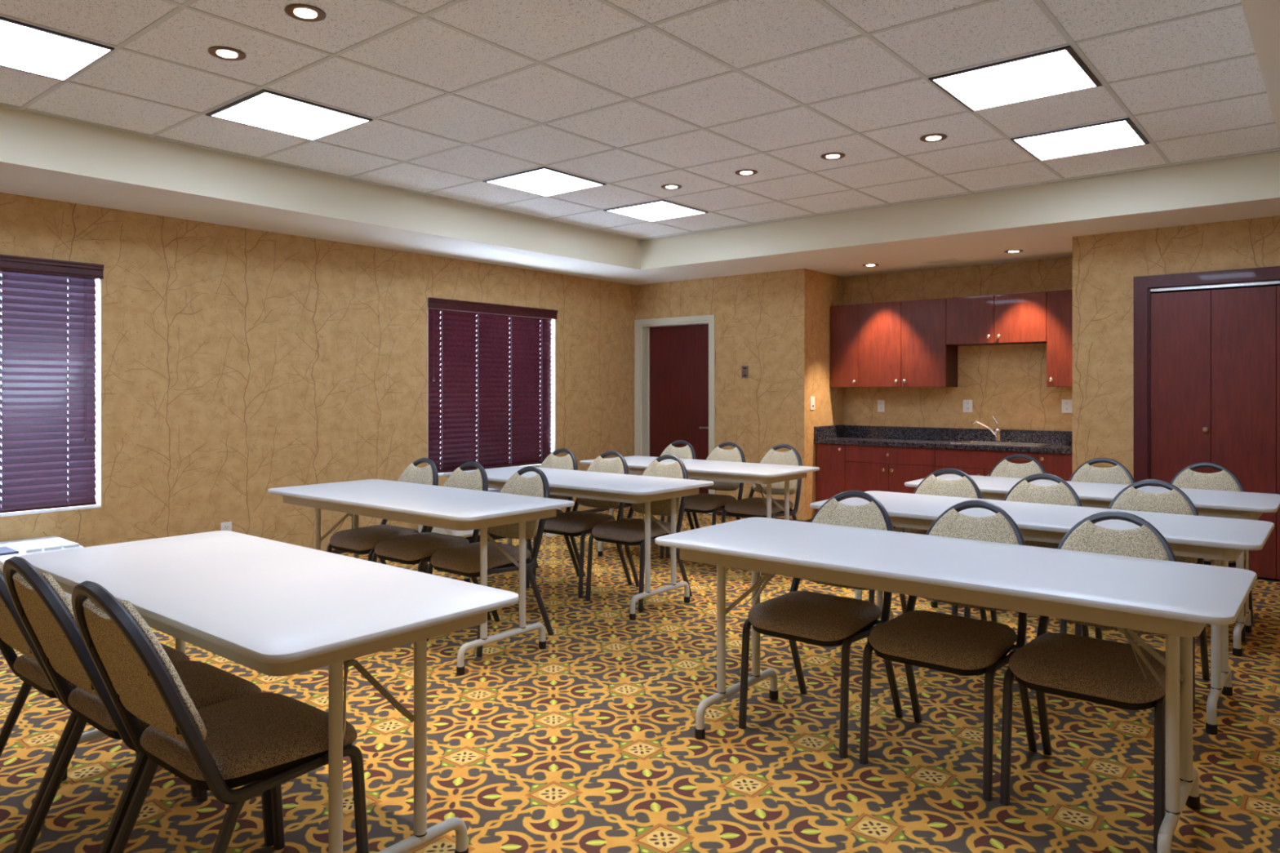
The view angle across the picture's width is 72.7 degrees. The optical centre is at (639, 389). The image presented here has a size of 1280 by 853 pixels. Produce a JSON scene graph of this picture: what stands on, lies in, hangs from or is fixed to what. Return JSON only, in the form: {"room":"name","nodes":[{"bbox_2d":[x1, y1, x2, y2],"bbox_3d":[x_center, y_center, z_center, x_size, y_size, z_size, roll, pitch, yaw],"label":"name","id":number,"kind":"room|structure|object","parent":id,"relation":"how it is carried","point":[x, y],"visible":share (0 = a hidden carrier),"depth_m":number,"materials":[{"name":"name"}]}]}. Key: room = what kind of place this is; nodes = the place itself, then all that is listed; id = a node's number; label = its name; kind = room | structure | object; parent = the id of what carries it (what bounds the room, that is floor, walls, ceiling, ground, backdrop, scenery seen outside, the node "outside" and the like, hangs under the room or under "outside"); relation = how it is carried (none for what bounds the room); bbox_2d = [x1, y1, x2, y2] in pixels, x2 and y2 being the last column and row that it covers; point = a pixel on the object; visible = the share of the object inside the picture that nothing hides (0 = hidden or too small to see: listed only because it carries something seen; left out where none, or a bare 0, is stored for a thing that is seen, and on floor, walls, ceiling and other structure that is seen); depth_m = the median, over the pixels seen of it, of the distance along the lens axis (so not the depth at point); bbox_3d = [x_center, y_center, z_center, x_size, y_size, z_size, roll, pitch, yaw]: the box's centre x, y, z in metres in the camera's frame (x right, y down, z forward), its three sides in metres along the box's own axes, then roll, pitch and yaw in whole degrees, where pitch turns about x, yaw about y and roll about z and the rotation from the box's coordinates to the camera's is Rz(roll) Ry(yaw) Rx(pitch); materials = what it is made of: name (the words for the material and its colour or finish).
{"room":"meeting room","nodes":[
{"label":"meeting room","id":0,"kind":"room"},
{"bbox_2d":[0,192,635,551],"bbox_3d":[-2.685,-0.139,6.312,0.150,2.784,8.370,0,0,39],"label":"wall","id":1,"kind":"structure","parent":0,"point":[238,364],"depth_m":6.20,"materials":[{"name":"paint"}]},
{"bbox_2d":[0,279,101,516],"bbox_3d":[-3.873,-0.025,4.854,0.154,1.505,1.510,0,0,39],"label":"window","id":2,"kind":"structure","parent":1,"relation":"in","point":[98,282],"depth_m":5.41,"materials":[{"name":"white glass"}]},
{"bbox_2d":[0,253,103,513],"bbox_3d":[-3.825,-0.033,4.820,0.085,1.485,1.512,0,0,39],"label":"blind","id":3,"kind":"object","parent":2,"relation":"attached to","point":[47,333],"visible":1,"depth_m":5.19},
{"bbox_2d":[220,521,231,531],"bbox_3d":[-2.848,0.968,5.987,0.009,0.115,0.075,0,0,39],"label":"power outlet","id":4,"kind":"object","parent":1,"relation":"attached to","point":[227,526],"visible":0.45,"depth_m":5.99,"materials":[{"name":"white plastic"}]},
{"bbox_2d":[324,504,629,554],"bbox_3d":[-2.615,1.235,6.274,0.008,0.035,8.100,0,0,39],"label":"baseboard","id":5,"kind":"structure","parent":1,"relation":"attached to","point":[335,551],"depth_m":8.88,"materials":[{"name":"brown wood"}]},
{"bbox_2d":[427,297,555,475],"bbox_3d":[-1.357,-0.025,7.929,0.154,1.505,1.515,0,0,39],"label":"window","id":6,"kind":"structure","parent":1,"relation":"in","point":[553,321],"depth_m":8.48,"materials":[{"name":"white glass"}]},
{"bbox_2d":[427,297,558,473],"bbox_3d":[-1.310,-0.033,7.894,0.085,1.485,1.517,0,0,39],"label":"blind","id":7,"kind":"object","parent":6,"relation":"attached to","point":[478,408],"visible":0.98,"depth_m":7.85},
{"bbox_2d":[0,0,1279,284],"bbox_3d":[0.177,-1.303,4.513,6.560,0.337,8.910,0,0,39],"label":"ceiling","id":8,"kind":"structure","parent":0,"point":[635,98],"depth_m":4.51,"materials":[{"name":"tile"}]},
{"bbox_2d":[0,16,114,81],"bbox_3d":[-2.575,-1.404,3.535,0.588,0.006,0.588,0,0,39],"label":"recessed light","id":9,"kind":"object","parent":8,"relation":"in","point":[24,47],"visible":1,"depth_m":3.60,"materials":[{"name":"white plastic"}]},
{"bbox_2d":[207,46,246,60],"bbox_3d":[-1.727,-1.405,3.638,0.146,0.006,0.146,0,0,39],"label":"recessed light","id":10,"kind":"object","parent":8,"relation":"in","point":[221,52],"visible":1,"depth_m":3.63,"materials":[{"name":"white"}]},
{"bbox_2d":[205,88,373,141],"bbox_3d":[-1.803,-1.404,4.479,0.588,0.006,0.588,0,0,39],"label":"recessed light","id":11,"kind":"object","parent":8,"relation":"in","point":[265,109],"visible":1,"depth_m":4.45,"materials":[{"name":"white"}]},
{"bbox_2d":[284,4,326,22],"bbox_3d":[-1.249,-1.405,3.246,0.146,0.006,0.146,0,0,39],"label":"recessed light","id":12,"kind":"object","parent":8,"relation":"in","point":[303,12],"visible":1,"depth_m":3.24,"materials":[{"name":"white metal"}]},
{"bbox_2d":[482,166,605,196],"bbox_3d":[-0.645,-1.404,5.895,0.588,0.006,0.588,0,0,39],"label":"recessed light","id":13,"kind":"object","parent":8,"relation":"in","point":[544,181],"visible":1,"depth_m":5.88,"materials":[{"name":"white plastic"}]},
{"bbox_2d":[603,199,708,222],"bbox_3d":[0.127,-1.404,6.838,0.588,0.006,0.588,0,0,39],"label":"recessed light","id":14,"kind":"object","parent":8,"relation":"in","point":[659,210],"visible":1,"depth_m":6.82,"materials":[{"name":"white plastic"}]},
{"bbox_2d":[661,184,681,189],"bbox_3d":[0.218,-1.405,6.023,0.146,0.006,0.146,0,0,39],"label":"recessed light","id":15,"kind":"object","parent":8,"relation":"in","point":[665,186],"visible":1,"depth_m":6.01,"materials":[{"name":"white"}]},
{"bbox_2d":[734,169,757,175],"bbox_3d":[0.688,-1.405,5.626,0.146,0.006,0.146,0,0,39],"label":"recessed light","id":16,"kind":"object","parent":8,"relation":"in","point":[741,172],"visible":1,"depth_m":5.62,"materials":[{"name":"white"}]},
{"bbox_2d":[820,152,844,159],"bbox_3d":[1.161,-1.405,5.233,0.146,0.006,0.146,0,0,39],"label":"recessed light","id":17,"kind":"object","parent":8,"relation":"in","point":[831,156],"visible":1,"depth_m":5.22,"materials":[{"name":"white"}]},
{"bbox_2d":[862,263,879,266],"bbox_3d":[2.092,-1.131,7.888,0.146,0.006,0.146,0,0,39],"label":"recessed light","id":18,"kind":"object","parent":8,"relation":"in","point":[867,264],"visible":1,"depth_m":7.86,"materials":[{"name":"white"}]},
{"bbox_2d":[920,133,946,142],"bbox_3d":[1.639,-1.405,4.855,0.146,0.006,0.146,0,0,39],"label":"recessed light","id":19,"kind":"object","parent":8,"relation":"in","point":[933,137],"visible":1,"depth_m":4.84,"materials":[{"name":"white"}]},
{"bbox_2d":[922,257,963,263],"bbox_3d":[2.661,-1.130,7.643,0.300,0.009,0.160,0,0,39],"label":"ceiling vent","id":20,"kind":"object","parent":8,"relation":"in","point":[955,260],"visible":1,"depth_m":7.62,"materials":[{"name":"paint"}]},
{"bbox_2d":[1004,249,1023,253],"bbox_3d":[3.052,-1.131,7.103,0.146,0.006,0.146,0,0,39],"label":"recessed light","id":21,"kind":"object","parent":8,"relation":"in","point":[1009,251],"visible":1,"depth_m":7.08,"materials":[{"name":"white"}]},
{"bbox_2d":[928,45,1102,111],"bbox_3d":[1.714,-1.404,3.965,0.588,0.006,0.588,0,0,39],"label":"recessed light","id":22,"kind":"object","parent":8,"relation":"in","point":[1060,70],"visible":1,"depth_m":3.94,"materials":[{"name":"white plastic"}]},
{"bbox_2d":[1010,117,1149,160],"bbox_3d":[2.486,-1.404,4.908,0.588,0.006,0.588,0,0,39],"label":"recessed light","id":23,"kind":"object","parent":8,"relation":"in","point":[1120,133],"visible":1,"depth_m":4.90,"materials":[{"name":"white plastic"}]},
{"bbox_2d":[0,506,1279,852],"bbox_3d":[0.177,1.303,4.513,7.160,0.100,9.510,0,0,39],"label":"floor","id":24,"kind":"structure","parent":0,"point":[584,742],"depth_m":2.97,"materials":[{"name":"carpet"}]},
{"bbox_2d":[0,536,84,602],"bbox_3d":[-3.664,1.061,4.593,0.496,0.384,1.200,0,0,39],"label":"wall heater","id":25,"kind":"object","parent":24,"relation":"on","point":[8,549],"visible":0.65,"depth_m":4.86,"materials":[{"name":"white plastic"}]},
{"bbox_2d":[0,560,196,852],"bbox_3d":[-1.698,0.831,2.606,0.435,0.853,0.563,0,0,39],"label":"chair","id":26,"kind":"object","parent":24,"relation":"on","point":[28,667],"visible":0.38,"depth_m":2.45,"materials":[{"name":"black metal"}]},
{"bbox_2d":[2,555,273,852],"bbox_3d":[-1.346,0.831,2.318,0.435,0.853,0.563,0,0,39],"label":"chair","id":27,"kind":"object","parent":24,"relation":"on","point":[45,611],"visible":0.62,"depth_m":2.21,"materials":[{"name":"black metal"}]},
{"bbox_2d":[71,580,368,852],"bbox_3d":[-0.996,0.831,2.045,0.435,0.853,0.563,0,0,39],"label":"chair","id":28,"kind":"object","parent":24,"relation":"on","point":[218,748],"visible":0.97,"depth_m":1.95,"materials":[{"name":"brown fabric"}]},
{"bbox_2d":[17,530,519,852],"bbox_3d":[-1.167,0.895,2.549,1.680,0.715,0.698,0,0,39],"label":"folding table","id":29,"kind":"object","parent":24,"relation":"on","point":[269,607],"visible":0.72,"depth_m":2.20,"materials":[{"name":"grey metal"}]},
{"bbox_2d":[326,457,438,573],"bbox_3d":[-1.450,0.831,4.995,0.435,0.853,0.563,0,0,39],"label":"chair","id":30,"kind":"object","parent":24,"relation":"on","point":[361,540],"visible":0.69,"depth_m":4.90,"materials":[{"name":"brown fabric"}]},
{"bbox_2d":[267,479,574,675],"bbox_3d":[-1.170,0.895,4.465,1.690,0.715,0.698,0,0,39],"label":"folding table","id":31,"kind":"object","parent":24,"relation":"on","point":[454,508],"visible":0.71,"depth_m":4.13,"materials":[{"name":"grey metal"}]},
{"bbox_2d":[371,461,491,620],"bbox_3d":[-1.111,0.831,4.719,0.435,0.853,0.563,0,0,39],"label":"chair","id":32,"kind":"object","parent":24,"relation":"on","point":[419,548],"visible":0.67,"depth_m":4.62,"materials":[{"name":"brown fabric"}]},
{"bbox_2d":[417,488,559,543],"bbox_3d":[-1.267,1.061,7.522,0.496,0.384,1.200,0,0,39],"label":"wall heater","id":33,"kind":"object","parent":24,"relation":"on","point":[468,535],"visible":0.02,"depth_m":7.04,"materials":[{"name":"white plastic"}]},
{"bbox_2d":[426,466,553,657],"bbox_3d":[-0.742,0.831,4.423,0.435,0.853,0.563,0,0,39],"label":"chair","id":34,"kind":"object","parent":24,"relation":"on","point":[464,560],"visible":0.72,"depth_m":4.36,"materials":[{"name":"brown fabric"}]},
{"bbox_2d":[488,448,578,588],"bbox_3d":[-0.698,0.831,5.834,0.435,0.853,0.563,0,0,40],"label":"chair","id":35,"kind":"object","parent":24,"relation":"on","point":[569,461],"visible":0.3,"depth_m":5.91,"materials":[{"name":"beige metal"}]},
{"bbox_2d":[542,533,556,537],"bbox_3d":[-0.767,1.233,7.435,0.094,0.038,0.160,0,0,-20],"label":"coiled cable","id":36,"kind":"object","parent":24,"relation":"on","point":[548,535],"visible":0.82,"depth_m":7.37,"materials":[{"name":"white plastic"}]},
{"bbox_2d":[443,466,714,620],"bbox_3d":[-0.420,0.895,5.374,1.690,0.715,0.698,0,0,39],"label":"folding table","id":37,"kind":"object","parent":24,"relation":"on","point":[638,490],"visible":0.63,"depth_m":5.01,"materials":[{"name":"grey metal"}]},
{"bbox_2d":[530,450,632,598],"bbox_3d":[-0.349,0.831,5.575,0.435,0.853,0.563,0,0,39],"label":"chair","id":38,"kind":"object","parent":24,"relation":"on","point":[573,523],"visible":0.59,"depth_m":5.51,"materials":[{"name":"black metal"}]},
{"bbox_2d":[585,454,692,612],"bbox_3d":[0.017,0.831,5.256,0.435,0.853,0.563,0,0,40],"label":"chair","id":39,"kind":"object","parent":24,"relation":"on","point":[627,531],"visible":0.69,"depth_m":5.19,"materials":[{"name":"black metal"}]},
{"bbox_2d":[620,440,696,558],"bbox_3d":[0.170,0.831,6.817,0.435,0.853,0.563,0,0,39],"label":"chair","id":40,"kind":"object","parent":24,"relation":"on","point":[687,451],"visible":0.23,"depth_m":6.92,"materials":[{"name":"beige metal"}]},
{"bbox_2d":[579,455,819,578],"bbox_3d":[0.396,0.895,6.324,1.690,0.715,0.698,0,0,39],"label":"folding table","id":41,"kind":"object","parent":24,"relation":"on","point":[756,473],"visible":0.55,"depth_m":5.95,"materials":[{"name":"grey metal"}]},
{"bbox_2d":[665,441,746,558],"bbox_3d":[0.529,0.831,6.561,0.435,0.853,0.563,0,0,39],"label":"chair","id":42,"kind":"object","parent":24,"relation":"on","point":[702,503],"visible":0.6,"depth_m":6.53,"materials":[{"name":"beige fabric"}]},
{"bbox_2d":[721,444,802,523],"bbox_3d":[0.911,0.831,6.301,0.435,0.853,0.563,0,0,39],"label":"chair","id":43,"kind":"object","parent":24,"relation":"on","point":[750,507],"visible":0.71,"depth_m":6.27,"materials":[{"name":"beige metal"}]},
{"bbox_2d":[738,490,902,758],"bbox_3d":[0.706,0.831,3.303,0.435,0.853,0.563,0,0,39],"label":"chair","id":44,"kind":"object","parent":24,"relation":"on","point":[818,619],"visible":0.76,"depth_m":3.21,"materials":[{"name":"brown fabric"}]},
{"bbox_2d":[816,443,845,511],"bbox_3d":[1.968,0.879,8.392,0.297,0.748,0.634,0,0,39],"label":"base cabinet","id":45,"kind":"object","parent":24,"relation":"on","point":[830,458],"visible":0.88,"depth_m":8.17,"materials":[{"name":"brown wood"}]},
{"bbox_2d":[813,424,1072,453],"bbox_3d":[2.755,0.425,7.749,2.348,0.155,0.634,0,0,39],"label":"countertop","id":46,"kind":"structure","parent":45,"relation":"on","point":[888,436],"depth_m":7.89,"materials":[{"name":"stone"}]},
{"bbox_2d":[971,415,1011,442],"bbox_3d":[3.083,0.342,7.655,0.328,0.229,0.125,0,0,13],"label":"faucet","id":47,"kind":"object","parent":46,"relation":"on","point":[997,431],"visible":1,"depth_m":7.63,"materials":[{"name":"silver metal"}]},
{"bbox_2d":[951,440,1053,453],"bbox_3d":[3.099,0.536,7.452,0.720,0.160,0.440,0,0,39],"label":"sink","id":48,"kind":"object","parent":46,"relation":"in","point":[971,442],"visible":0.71,"depth_m":7.46,"materials":[{"name":"metal"}]},
{"bbox_2d":[844,444,935,528],"bbox_3d":[2.411,0.879,8.029,0.843,0.748,0.634,0,0,39],"label":"base cabinet","id":49,"kind":"object","parent":24,"relation":"on","point":[867,468],"visible":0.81,"depth_m":7.82,"materials":[{"name":"brown wood"}]},
{"bbox_2d":[866,468,986,642],"bbox_3d":[1.442,0.831,4.297,0.435,0.853,0.563,0,0,39],"label":"chair","id":50,"kind":"object","parent":24,"relation":"on","point":[965,486],"visible":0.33,"depth_m":4.44,"materials":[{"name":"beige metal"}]},
{"bbox_2d":[859,500,1037,801],"bbox_3d":[1.078,0.831,2.996,0.435,0.853,0.563,0,0,40],"label":"chair","id":51,"kind":"object","parent":24,"relation":"on","point":[953,644],"visible":0.77,"depth_m":2.91,"materials":[{"name":"brown fabric"}]},
{"bbox_2d":[654,517,1257,852],"bbox_3d":[0.939,0.895,2.872,1.755,0.715,0.720,0,0,39],"label":"folding table","id":52,"kind":"object","parent":24,"relation":"on","point":[1176,600],"visible":1,"depth_m":2.58,"materials":[{"name":"white plastic"}]},
{"bbox_2d":[935,448,1038,475],"bbox_3d":[3.062,0.879,7.497,0.835,0.748,0.634,0,0,39],"label":"base cabinet","id":53,"kind":"object","parent":24,"relation":"on","point":[971,462],"visible":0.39,"depth_m":7.34,"materials":[{"name":"brown wood"}]},
{"bbox_2d":[988,453,1046,479],"bbox_3d":[2.236,0.831,5.288,0.435,0.853,0.563,0,0,39],"label":"chair","id":54,"kind":"object","parent":24,"relation":"on","point":[1004,468],"visible":0.24,"depth_m":5.45,"materials":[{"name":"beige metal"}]},
{"bbox_2d":[964,473,1088,636],"bbox_3d":[1.800,0.831,4.017,0.435,0.853,0.563,0,0,39],"label":"chair","id":55,"kind":"object","parent":24,"relation":"on","point":[1062,493],"visible":0.25,"depth_m":4.15,"materials":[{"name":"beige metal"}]},
{"bbox_2d":[809,490,1274,734],"bbox_3d":[1.690,0.895,3.831,1.755,0.715,0.720,0,0,39],"label":"folding table","id":56,"kind":"object","parent":24,"relation":"on","point":[1221,540],"visible":0.61,"depth_m":3.52,"materials":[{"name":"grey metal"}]},
{"bbox_2d":[1037,453,1072,480],"bbox_3d":[3.524,0.879,7.119,0.355,0.748,0.634,0,0,39],"label":"base cabinet","id":57,"kind":"object","parent":24,"relation":"on","point":[1060,465],"visible":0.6,"depth_m":6.92,"materials":[{"name":"brown wood"}]},
{"bbox_2d":[1000,511,1177,850],"bbox_3d":[1.431,0.831,2.707,0.435,0.853,0.563,0,0,40],"label":"chair","id":58,"kind":"object","parent":24,"relation":"on","point":[1108,673],"visible":0.7,"depth_m":2.62,"materials":[{"name":"brown fabric"}]},
{"bbox_2d":[904,474,1279,656],"bbox_3d":[2.420,0.895,4.758,1.755,0.715,0.720,0,0,39],"label":"folding table","id":59,"kind":"object","parent":24,"relation":"on","point":[1207,503],"visible":0.55,"depth_m":4.42,"materials":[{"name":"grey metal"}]},
{"bbox_2d":[1068,457,1134,484],"bbox_3d":[2.602,0.831,4.989,0.435,0.853,0.563,0,0,39],"label":"chair","id":60,"kind":"object","parent":24,"relation":"on","point":[1085,473],"visible":0.18,"depth_m":5.14,"materials":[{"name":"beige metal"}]},
{"bbox_2d":[1075,479,1209,711],"bbox_3d":[2.162,0.831,3.733,0.435,0.853,0.563,0,0,39],"label":"chair","id":61,"kind":"object","parent":24,"relation":"on","point":[1175,501],"visible":0.2,"depth_m":3.85,"materials":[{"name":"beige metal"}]},
{"bbox_2d":[1169,462,1253,642],"bbox_3d":[3.004,0.831,4.659,0.435,0.853,0.563,0,0,39],"label":"chair","id":62,"kind":"object","parent":24,"relation":"on","point":[1224,480],"visible":0.23,"depth_m":4.79,"materials":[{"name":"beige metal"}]},
{"bbox_2d":[635,215,1279,520],"bbox_3d":[2.704,-0.139,7.601,6.560,2.784,1.170,0,0,39],"label":"wall","id":63,"kind":"structure","parent":0,"point":[776,324],"depth_m":8.05,"materials":[{"name":"paint"}]},
{"bbox_2d":[634,314,715,514],"bbox_3d":[0.401,0.248,9.137,1.040,2.010,0.188,0,0,39],"label":"door","id":64,"kind":"structure","parent":63,"relation":"in","point":[677,357],"depth_m":9.21,"materials":[{"name":"brown wood"}]},
{"bbox_2d":[741,365,748,377],"bbox_3d":[1.026,-0.177,8.518,0.078,0.120,0.015,0,0,39],"label":"wall control","id":65,"kind":"object","parent":63,"relation":"attached to","point":[744,369],"visible":1,"depth_m":8.52,"materials":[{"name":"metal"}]},
{"bbox_2d":[715,511,812,522],"bbox_3d":[2.233,1.235,7.569,3.758,0.035,0.329,0,0,43],"label":"baseboard","id":66,"kind":"structure","parent":63,"relation":"attached to","point":[717,513],"depth_m":8.29,"materials":[{"name":"brown wood"}]},
{"bbox_2d":[809,396,814,409],"bbox_3d":[1.634,0.126,8.227,0.010,0.125,0.085,0,0,39],"label":"light switch","id":67,"kind":"object","parent":63,"relation":"attached to","point":[811,398],"visible":1,"depth_m":8.21,"materials":[{"name":"white plastic"}]},
{"bbox_2d":[830,303,858,386],"bbox_3d":[2.061,-0.425,8.507,0.295,0.795,0.340,0,0,39],"label":"upper cabinet","id":68,"kind":"object","parent":63,"relation":"attached to","point":[844,319],"visible":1,"depth_m":8.40,"materials":[{"name":"brown wood"}]},
{"bbox_2d":[877,400,884,412],"bbox_3d":[2.352,0.156,8.484,0.070,0.115,0.009,0,0,39],"label":"power outlet","id":69,"kind":"object","parent":63,"relation":"attached to","point":[881,403],"visible":1,"depth_m":8.48,"materials":[{"name":"white plastic"}]},
{"bbox_2d":[858,297,957,386],"bbox_3d":[2.499,-0.425,8.148,0.833,0.795,0.340,0,0,39],"label":"upper cabinet","id":70,"kind":"object","parent":63,"relation":"attached to","point":[902,344],"visible":1,"depth_m":8.01,"materials":[{"name":"brown wood"}]},
{"bbox_2d":[813,424,1072,444],"bbox_3d":[2.757,0.406,7.752,2.348,0.117,0.627,0,0,39],"label":"backsplash","id":71,"kind":"structure","parent":63,"relation":"attached to","point":[841,430],"depth_m":8.09,"materials":[{"name":"stone"}]},
{"bbox_2d":[963,400,972,412],"bbox_3d":[2.998,0.147,7.955,0.085,0.115,0.009,0,0,39],"label":"power outlet","id":72,"kind":"object","parent":63,"relation":"attached to","point":[967,404],"visible":1,"depth_m":7.95,"materials":[{"name":"white plastic"}]},
{"bbox_2d":[946,291,1046,346],"bbox_3d":[3.148,-0.613,7.618,0.839,0.418,0.340,0,0,39],"label":"upper cabinet","id":73,"kind":"object","parent":63,"relation":"attached to","point":[1017,318],"visible":0.98,"depth_m":7.50,"materials":[{"name":"brown wood"}]},
{"bbox_2d":[1046,289,1072,386],"bbox_3d":[3.614,-0.425,7.236,0.363,0.795,0.340,0,0,39],"label":"upper cabinet","id":74,"kind":"object","parent":63,"relation":"attached to","point":[1059,303],"visible":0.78,"depth_m":7.18,"materials":[{"name":"brown wood"}]},
{"bbox_2d":[1062,399,1072,413],"bbox_3d":[3.646,0.138,7.425,0.085,0.115,0.009,0,0,39],"label":"power outlet","id":75,"kind":"object","parent":63,"relation":"attached to","point":[1067,404],"visible":1,"depth_m":7.42,"materials":[{"name":"white plastic"}]},
{"bbox_2d":[1133,266,1279,579],"bbox_3d":[4.169,0.225,5.696,1.634,2.056,0.122,0,0,39],"label":"door","id":76,"kind":"structure","parent":63,"relation":"in","point":[1206,363],"depth_m":5.90,"materials":[{"name":"brown wood"}]},
{"bbox_2d":[1152,284,1279,293],"bbox_3d":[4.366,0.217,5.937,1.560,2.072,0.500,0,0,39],"label":"door track","id":77,"kind":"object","parent":76,"relation":"attached to","point":[1273,285],"depth_m":6.33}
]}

